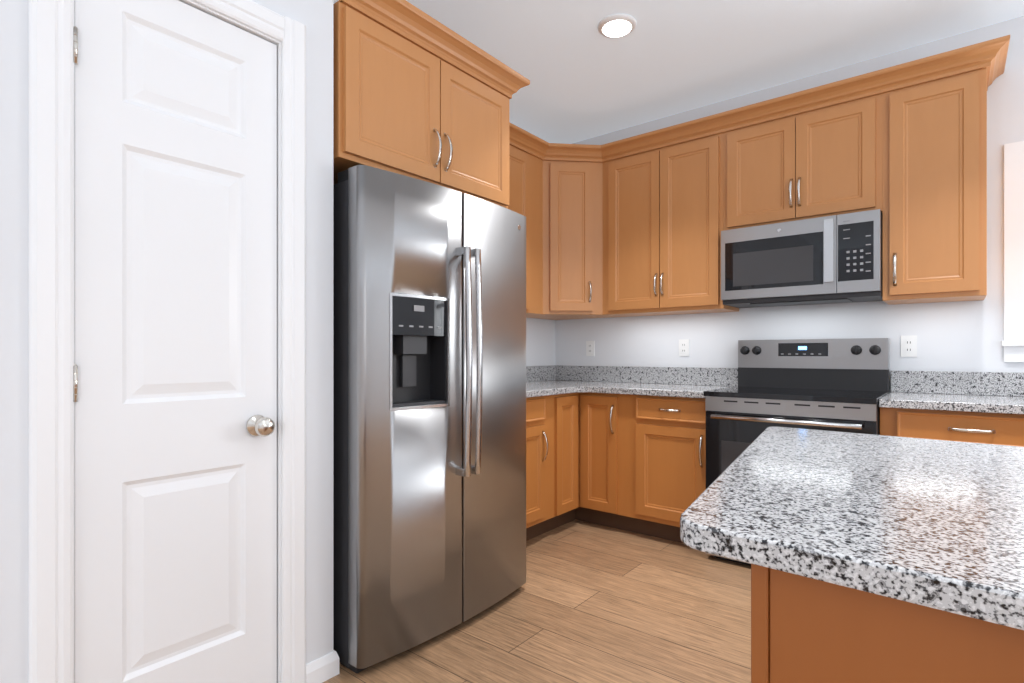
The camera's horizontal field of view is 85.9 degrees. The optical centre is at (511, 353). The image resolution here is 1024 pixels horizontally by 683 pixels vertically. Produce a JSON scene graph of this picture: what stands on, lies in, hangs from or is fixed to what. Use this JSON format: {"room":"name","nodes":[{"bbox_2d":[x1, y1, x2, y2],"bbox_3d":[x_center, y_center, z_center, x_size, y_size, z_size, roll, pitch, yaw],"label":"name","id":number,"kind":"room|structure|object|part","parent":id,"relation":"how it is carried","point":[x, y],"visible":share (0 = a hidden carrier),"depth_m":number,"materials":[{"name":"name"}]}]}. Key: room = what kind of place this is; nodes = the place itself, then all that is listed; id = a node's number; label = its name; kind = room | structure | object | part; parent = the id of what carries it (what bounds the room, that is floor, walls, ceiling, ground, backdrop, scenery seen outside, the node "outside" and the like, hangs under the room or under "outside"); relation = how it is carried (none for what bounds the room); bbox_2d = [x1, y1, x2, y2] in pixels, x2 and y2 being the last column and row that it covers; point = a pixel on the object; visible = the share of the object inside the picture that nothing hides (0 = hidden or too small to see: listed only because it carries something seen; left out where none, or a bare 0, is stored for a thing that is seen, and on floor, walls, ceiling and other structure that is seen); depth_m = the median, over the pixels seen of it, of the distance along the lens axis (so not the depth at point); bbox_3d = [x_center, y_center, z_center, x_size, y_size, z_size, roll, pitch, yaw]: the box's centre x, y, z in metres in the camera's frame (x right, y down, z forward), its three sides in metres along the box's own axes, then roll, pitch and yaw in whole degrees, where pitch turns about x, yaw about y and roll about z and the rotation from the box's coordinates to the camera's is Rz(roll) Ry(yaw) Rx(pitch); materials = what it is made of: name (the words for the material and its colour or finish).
{"room":"kitchen","nodes":[
{"label":"kitchen","id":0,"kind":"room"},
{"bbox_2d":[0,0,332,682],"bbox_3d":[-2.112,-0.275,0.173,0.110,2.800,4.603,0,0,39],"label":"wall","id":1,"kind":"structure","parent":0,"point":[315,17],"depth_m":1.83,"materials":[{"name":"white paint"}]},
{"bbox_2d":[28,0,305,682],"bbox_3d":[-0.953,0.016,1.600,0.129,2.218,0.707,0,0,39],"label":"door frame","id":2,"kind":"structure","parent":1,"relation":"attached to","point":[51,359],"depth_m":1.34,"materials":[{"name":"white wood"}]},
{"bbox_2d":[73,0,276,682],"bbox_3d":[-0.914,0.058,1.565,0.108,2.118,0.536,0,0,39],"label":"pantry door","id":3,"kind":"structure","parent":1,"relation":"in","point":[176,337],"depth_m":1.55,"materials":[{"name":"white wood"}]},
{"bbox_3d":[-1.088,0.071,1.369,0.014,1.777,0.014,0,0,39],"label":"pantry door hinge","id":4,"kind":"part","parent":3,"relation":"part of","materials":[{"name":"silver metal"}]},
{"bbox_3d":[-0.777,0.225,1.732,0.103,0.068,0.102,0,0,39],"label":"knob","id":5,"kind":"part","parent":3,"relation":"part of","materials":[{"name":"silver metal"}]},
{"bbox_2d":[306,650,338,682],"bbox_3d":[-2.089,1.084,0.170,0.098,0.082,4.608,0,0,39],"label":"baseboard","id":6,"kind":"structure","parent":1,"relation":"attached to","point":[324,668],"depth_m":1.89,"materials":[{"name":"white wood"}]},
{"bbox_2d":[323,519,750,682],"bbox_3d":[0.513,1.175,-0.271,6.600,0.100,7.600,0,0,39],"label":"floor","id":7,"kind":"structure","parent":0,"point":[587,602],"depth_m":2.29,"materials":[{"name":"brown wood"}]},
{"bbox_2d":[333,165,525,673],"bbox_3d":[-0.524,0.233,2.510,0.997,1.785,0.955,0,0,39],"label":"fridge","id":8,"kind":"object","parent":7,"relation":"on","point":[429,410],"visible":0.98,"depth_m":2.09,"materials":[{"name":"silver metal"}]},
{"bbox_2d":[526,395,553,540],"bbox_3d":[-0.189,0.687,3.305,0.618,0.876,0.605,0,0,39],"label":"base cabinet","id":9,"kind":"object","parent":7,"relation":"on","point":[539,410],"depth_m":3.27,"materials":[{"name":"brown wood"}]},
{"bbox_2d":[526,365,581,397],"bbox_3d":[0.116,0.170,3.651,0.660,0.156,1.577,0,0,39],"label":"countertop","id":10,"kind":"structure","parent":9,"relation":"on","point":[551,379],"depth_m":4.17,"materials":[{"name":"stone"}]},
{"bbox_2d":[554,393,581,528],"bbox_3d":[0.094,0.687,3.658,0.618,0.876,0.300,0,0,39],"label":"base cabinet","id":11,"kind":"object","parent":7,"relation":"on","point":[567,407],"depth_m":3.51,"materials":[{"name":"brown wood"}]},
{"bbox_2d":[582,393,625,529],"bbox_3d":[0.769,0.687,3.741,0.326,0.876,0.616,0,0,39],"label":"base cabinet","id":12,"kind":"object","parent":7,"relation":"on","point":[603,414],"depth_m":3.51,"materials":[{"name":"brown wood"}]},
{"bbox_2d":[626,394,706,542],"bbox_3d":[1.089,0.687,3.484,0.495,0.876,0.616,0,0,39],"label":"base cabinet","id":13,"kind":"object","parent":7,"relation":"on","point":[633,463],"depth_m":3.26,"materials":[{"name":"brown wood"}]},
{"bbox_2d":[582,366,737,397],"bbox_3d":[0.960,0.170,3.539,0.795,0.156,0.696,0,0,39],"label":"countertop","id":14,"kind":"structure","parent":13,"relation":"on","point":[689,382],"depth_m":3.72,"materials":[{"name":"stone"}]},
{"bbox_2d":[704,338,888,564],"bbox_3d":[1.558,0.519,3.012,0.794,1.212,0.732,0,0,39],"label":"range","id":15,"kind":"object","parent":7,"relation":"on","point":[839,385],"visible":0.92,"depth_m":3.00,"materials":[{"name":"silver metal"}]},
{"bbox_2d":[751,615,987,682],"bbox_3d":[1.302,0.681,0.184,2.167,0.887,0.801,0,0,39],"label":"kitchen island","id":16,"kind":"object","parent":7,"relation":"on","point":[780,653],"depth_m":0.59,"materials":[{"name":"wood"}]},
{"bbox_2d":[680,427,1023,682],"bbox_3d":[1.324,0.221,0.360,2.432,0.032,1.146,0,0,39],"label":"island countertop","id":17,"kind":"structure","parent":16,"relation":"on","point":[913,548],"depth_m":0.63,"materials":[{"name":"white stone"}]},
{"bbox_2d":[880,407,1023,446],"bbox_3d":[2.164,0.687,2.620,0.636,0.876,0.616,0,0,39],"label":"base cabinet","id":18,"kind":"object","parent":7,"relation":"on","point":[960,426],"depth_m":2.41,"materials":[{"name":"brown wood"}]},
{"bbox_2d":[879,371,1023,414],"bbox_3d":[2.440,0.170,2.384,1.364,0.156,0.642,0,0,39],"label":"countertop","id":19,"kind":"structure","parent":18,"relation":"on","point":[993,392],"depth_m":2.75,"materials":[{"name":"stone"}]},
{"bbox_2d":[526,318,554,365],"bbox_3d":[-1.981,-0.275,1.734,0.200,2.800,7.200,0,0,39],"label":"wall","id":20,"kind":"structure","parent":0,"point":[540,342],"depth_m":4.32,"materials":[{"name":"white paint"}]},
{"bbox_2d":[333,0,529,208],"bbox_3d":[-0.584,-1.022,2.584,0.903,0.643,1.028,0,0,39],"label":"upper cabinet","id":21,"kind":"object","parent":20,"relation":"attached to","point":[419,94],"visible":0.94,"depth_m":2.21,"materials":[{"name":"brown wood"}]},
{"bbox_3d":[-0.430,-1.297,2.460,0.507,0.092,1.028,0,0,39],"label":"crown","id":22,"kind":"part","parent":21,"relation":"part of","materials":[{"name":"brown wood"}]},
{"bbox_2d":[508,123,531,314],"bbox_3d":[-0.256,-0.854,3.453,0.326,1.158,0.800,0,0,39],"label":"upper cabinet","id":23,"kind":"object","parent":20,"relation":"attached to","point":[520,143],"depth_m":3.61,"materials":[{"name":"brown wood"}]},
{"bbox_2d":[333,0,1023,143],"bbox_3d":[0.513,-1.725,-0.271,6.600,0.100,7.600,0,0,39],"label":"ceiling","id":24,"kind":"structure","parent":0,"point":[585,77],"depth_m":2.97,"materials":[{"name":"white paint"}]},
{"bbox_2d":[597,14,636,37],"bbox_3d":[0.535,-1.665,2.804,0.196,0.018,0.196,0,0,39],"label":"recessed light","id":25,"kind":"object","parent":24,"relation":"in","point":[616,25],"visible":0.98,"depth_m":2.78,"materials":[{"name":"white plastic"}]},
{"bbox_2d":[555,16,1023,392],"bbox_3d":[2.813,-0.275,2.589,6.600,2.800,0.140,0,0,39],"label":"wall","id":26,"kind":"structure","parent":0,"point":[962,336],"depth_m":3.13,"materials":[{"name":"white paint"}]},
{"bbox_2d":[544,151,595,314],"bbox_3d":[0.412,-0.810,3.819,0.227,1.020,0.226,0,0,39],"label":"upper cabinet","id":27,"kind":"object","parent":26,"relation":"attached to","point":[569,180],"depth_m":3.82,"materials":[{"name":"brown wood"}]},
{"bbox_2d":[586,341,594,355],"bbox_3d":[0.607,-0.043,4.266,0.072,0.116,0.010,0,0,39],"label":"electrical outlet","id":28,"kind":"object","parent":26,"relation":"attached to","point":[590,348],"visible":1,"depth_m":4.26,"materials":[{"name":"white plastic"}]},
{"bbox_2d":[604,112,735,317],"bbox_3d":[1.070,-0.854,3.686,0.776,1.158,0.326,0,0,39],"label":"upper cabinet","id":29,"kind":"object","parent":26,"relation":"attached to","point":[633,226],"depth_m":3.54,"materials":[{"name":"brown wood"}]},
{"bbox_2d":[679,339,688,355],"bbox_3d":[1.187,-0.043,3.799,0.072,0.116,0.010,0,0,39],"label":"electrical outlet","id":30,"kind":"object","parent":26,"relation":"attached to","point":[683,347],"visible":1,"depth_m":3.80,"materials":[{"name":"white plastic"}]},
{"bbox_2d":[724,71,887,311],"bbox_3d":[1.685,-0.854,3.192,0.801,1.158,0.326,0,0,39],"label":"upper cabinet","id":31,"kind":"object","parent":26,"relation":"attached to","point":[818,152],"depth_m":3.03,"materials":[{"name":"brown wood"}]},
{"bbox_2d":[721,209,882,307],"bbox_3d":[1.664,-0.512,3.167,0.792,0.443,0.390,0,0,39],"label":"microwave","id":32,"kind":"object","parent":31,"relation":"attached to","point":[833,259],"visible":0.98,"depth_m":3.01,"materials":[{"name":"silver metal"}]},
{"bbox_2d":[901,335,916,356],"bbox_3d":[2.171,-0.043,3.008,0.072,0.116,0.010,0,0,39],"label":"electrical outlet","id":33,"kind":"object","parent":26,"relation":"attached to","point":[908,346],"visible":1,"depth_m":3.00,"materials":[{"name":"white plastic"}]},
{"bbox_2d":[884,43,983,304],"bbox_3d":[2.144,-0.854,2.823,0.379,1.158,0.326,0,0,39],"label":"upper cabinet","id":34,"kind":"object","parent":26,"relation":"attached to","point":[934,105],"depth_m":2.69,"materials":[{"name":"brown wood"}]},
{"bbox_3d":[0.887,-1.387,2.962,2.722,0.092,1.683,0,0,39],"label":"crown","id":35,"kind":"part","parent":34,"relation":"part of","materials":[{"name":"brown wood"}]},
{"bbox_2d":[1001,141,1023,361],"bbox_3d":[3.012,-0.505,2.390,1.330,1.090,0.180,0,0,39],"label":"window","id":36,"kind":"structure","parent":26,"relation":"in","point":[1012,343],"depth_m":2.73,"materials":[{"name":"white"}]}
]}

